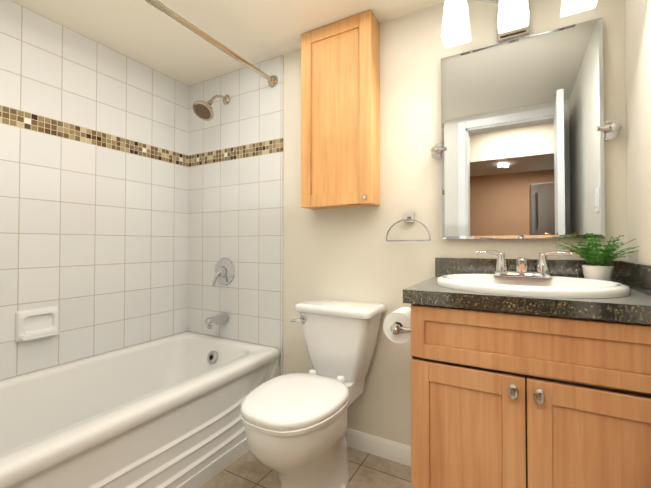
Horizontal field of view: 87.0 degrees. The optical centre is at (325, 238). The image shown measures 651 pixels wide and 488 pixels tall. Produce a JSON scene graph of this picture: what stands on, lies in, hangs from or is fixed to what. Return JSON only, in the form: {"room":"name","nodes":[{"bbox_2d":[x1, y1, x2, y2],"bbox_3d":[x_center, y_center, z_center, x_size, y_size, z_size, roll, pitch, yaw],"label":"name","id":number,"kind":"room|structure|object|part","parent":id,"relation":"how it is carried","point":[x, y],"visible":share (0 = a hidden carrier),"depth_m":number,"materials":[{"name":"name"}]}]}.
{"room":"bathroom","nodes":[
{"label":"bathroom","id":0,"kind":"room"},
{"bbox_2d":[10,0,444,85],"bbox_3d":[-0.319,-1.089,1.072,2.487,0.100,1.800,-1,-1,29],"label":"ceiling","id":1,"kind":"structure","parent":0,"point":[252,32],"depth_m":1.65,"materials":[{"name":"beige paint"}]},
{"bbox_2d":[200,447,410,487],"bbox_3d":[-0.319,1.056,1.038,2.487,0.100,1.800,-1,-1,29],"label":"floor","id":2,"kind":"structure","parent":0,"point":[247,469],"depth_m":1.47,"materials":[{"name":"tile"}]},
{"bbox_2d":[0,332,279,487],"bbox_3d":[-0.949,0.804,1.405,0.771,0.416,1.524,-1,-1,29],"label":"bathtub","id":3,"kind":"object","parent":2,"relation":"on","point":[164,412],"visible":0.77,"depth_m":1.44,"materials":[{"name":"white ceramic"}]},
{"bbox_2d":[240,298,384,487],"bbox_3d":[-0.046,0.655,1.389,0.384,0.714,0.685,-1,-1,29],"label":"toilet","id":4,"kind":"object","parent":2,"relation":"on","point":[295,424],"visible":1,"depth_m":1.28,"materials":[{"name":"white ceramic"}]},
{"bbox_3d":[-0.124,0.370,1.571,0.064,0.034,0.040,-1,-1,29],"label":"handle","id":5,"kind":"part","parent":4,"relation":"part of","materials":[{"name":"silver metal"}]},
{"bbox_2d":[403,250,650,487],"bbox_3d":[0.636,0.524,1.109,0.642,0.968,0.512,-1,-1,29],"label":"bathroom vanity","id":6,"kind":"object","parent":2,"relation":"on","point":[530,373],"visible":1,"depth_m":0.92,"materials":[{"name":"brown wood"}]},
{"bbox_2d":[383,307,410,342],"bbox_3d":[0.269,0.305,1.201,0.115,0.108,0.160,-1,-1,29],"label":"toilet paper holder","id":7,"kind":"object","parent":6,"relation":"attached to","point":[397,326],"visible":0.75,"depth_m":1.17,"materials":[{"name":"white paper"}]},
{"bbox_2d":[476,250,571,277],"bbox_3d":[0.702,0.089,1.227,0.304,0.096,0.125,-1,-1,29],"label":"faucet","id":8,"kind":"object","parent":6,"relation":"on","point":[521,270],"depth_m":1.24,"materials":[{"name":"silver metal"}]},
{"bbox_3d":[0.525,0.406,0.897,0.087,0.042,0.029,-1,-1,29],"label":"knob","id":9,"kind":"part","parent":6,"relation":"part of","materials":[{"name":"silver metal"}]},
{"bbox_2d":[436,274,630,297],"bbox_3d":[0.636,0.215,1.108,0.532,0.170,0.432,-1,-1,29],"label":"sink","id":10,"kind":"object","parent":6,"relation":"in","point":[517,285],"depth_m":1.02,"materials":[{"name":"white ceramic"}]},
{"bbox_2d":[553,233,638,280],"bbox_3d":[0.926,0.069,1.158,0.263,0.179,0.248,-1,-1,29],"label":"potted plant","id":11,"kind":"object","parent":6,"relation":"on","point":[594,258],"visible":0.96,"depth_m":1.13,"materials":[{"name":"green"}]},
{"bbox_2d":[283,0,627,445],"bbox_3d":[0.093,-0.055,1.788,2.487,2.146,0.120,-1,-1,29],"label":"wall","id":12,"kind":"structure","parent":0,"point":[351,254],"depth_m":1.58,"materials":[{"name":"beige paint"}]},
{"bbox_2d":[187,55,283,375],"bbox_3d":[-0.577,0.000,2.091,0.781,2.046,0.008,-1,-1,29],"label":"wall tile","id":13,"kind":"structure","parent":12,"relation":"attached to","point":[235,186],"depth_m":2.05,"materials":[{"name":"white tile"}]},
{"bbox_2d":[193,95,229,120],"bbox_3d":[-0.663,-0.787,2.012,0.125,0.206,0.236,-1,-1,29],"label":"shower head","id":14,"kind":"object","parent":13,"relation":"attached to","point":[202,110],"visible":1,"depth_m":1.96},
{"bbox_2d":[145,0,277,86],"bbox_3d":[-0.677,-0.902,1.266,0.066,0.066,1.552,-1,-1,29],"label":"shower rod","id":15,"kind":"object","parent":13,"relation":"attached to","point":[163,8],"visible":1,"depth_m":1.53,"materials":[{"name":"silver metal"}]},
{"bbox_2d":[204,258,234,328],"bbox_3d":[-0.653,0.320,2.039,0.168,0.408,0.148,-1,-1,29],"label":"tub faucet","id":16,"kind":"object","parent":13,"relation":"attached to","point":[224,271],"visible":1,"depth_m":2.06,"materials":[{"name":"silver metal"}]},
{"bbox_2d":[301,10,379,209],"bbox_3d":[0.066,-0.591,1.669,0.374,0.874,0.125,-1,-1,29],"label":"upper cabinet","id":17,"kind":"object","parent":12,"relation":"attached to","point":[340,113],"visible":1,"depth_m":1.61,"materials":[{"name":"brown wood"}]},
{"bbox_2d":[346,428,410,466],"bbox_3d":[0.128,0.976,1.675,0.838,0.082,0.013,-1,-1,29],"label":"baseboard","id":18,"kind":"structure","parent":12,"relation":"attached to","point":[382,448],"depth_m":1.60,"materials":[{"name":"white wood"}]},
{"bbox_2d":[386,212,430,240],"bbox_3d":[0.373,-0.054,1.539,0.203,0.132,0.037,-1,-1,29],"label":"towel ring","id":19,"kind":"object","parent":12,"relation":"attached to","point":[408,216],"visible":0.98,"depth_m":1.54,"materials":[{"name":"silver metal"}]},
{"bbox_2d":[441,0,597,47],"bbox_3d":[0.704,-0.885,1.288,0.492,0.190,0.174,-1,-1,29],"label":"sconce","id":20,"kind":"object","parent":12,"relation":"attached to","point":[512,19],"visible":1,"depth_m":1.30,"materials":[{"name":"white glass"}]},
{"bbox_2d":[431,17,620,238],"bbox_3d":[0.736,-0.388,1.334,0.644,0.774,0.050,-1,-1,29],"label":"mirror","id":21,"kind":"object","parent":12,"relation":"attached to","point":[527,130],"visible":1,"depth_m":1.31,"materials":[{"name":"clear glass"}]},
{"bbox_3d":[0.736,-0.383,1.334,0.644,0.070,0.050,-1,-1,29],"label":"knob","id":22,"kind":"part","parent":21,"relation":"part of","materials":[{"name":"silver metal"}]},
{"bbox_2d":[624,0,650,264],"bbox_3d":[0.683,-0.076,0.423,0.120,2.146,1.680,-1,-1,29],"label":"wall","id":23,"kind":"structure","parent":0,"point":[637,17],"depth_m":1.07,"materials":[{"name":"beige paint"}]},
{"bbox_3d":[-1.380,-0.058,1.584,0.120,2.146,1.680,-1,-1,29],"label":"wall","id":24,"kind":"structure","parent":0,"visible":0},
{"bbox_2d":[0,0,188,380],"bbox_3d":[-1.296,-0.008,1.600,0.008,2.046,1.552,-1,-1,29],"label":"wall tile","id":25,"kind":"structure","parent":24,"relation":"attached to","point":[94,144],"depth_m":1.74,"materials":[{"name":"white tile"}]},
{"bbox_2d":[15,306,59,341],"bbox_3d":[-1.291,0.385,1.550,0.044,0.136,0.160,-1,-1,29],"label":"soap dish","id":26,"kind":"object","parent":25,"relation":"attached to","point":[30,324],"visible":1,"depth_m":1.54,"materials":[{"name":"white ceramic"}]}
]}

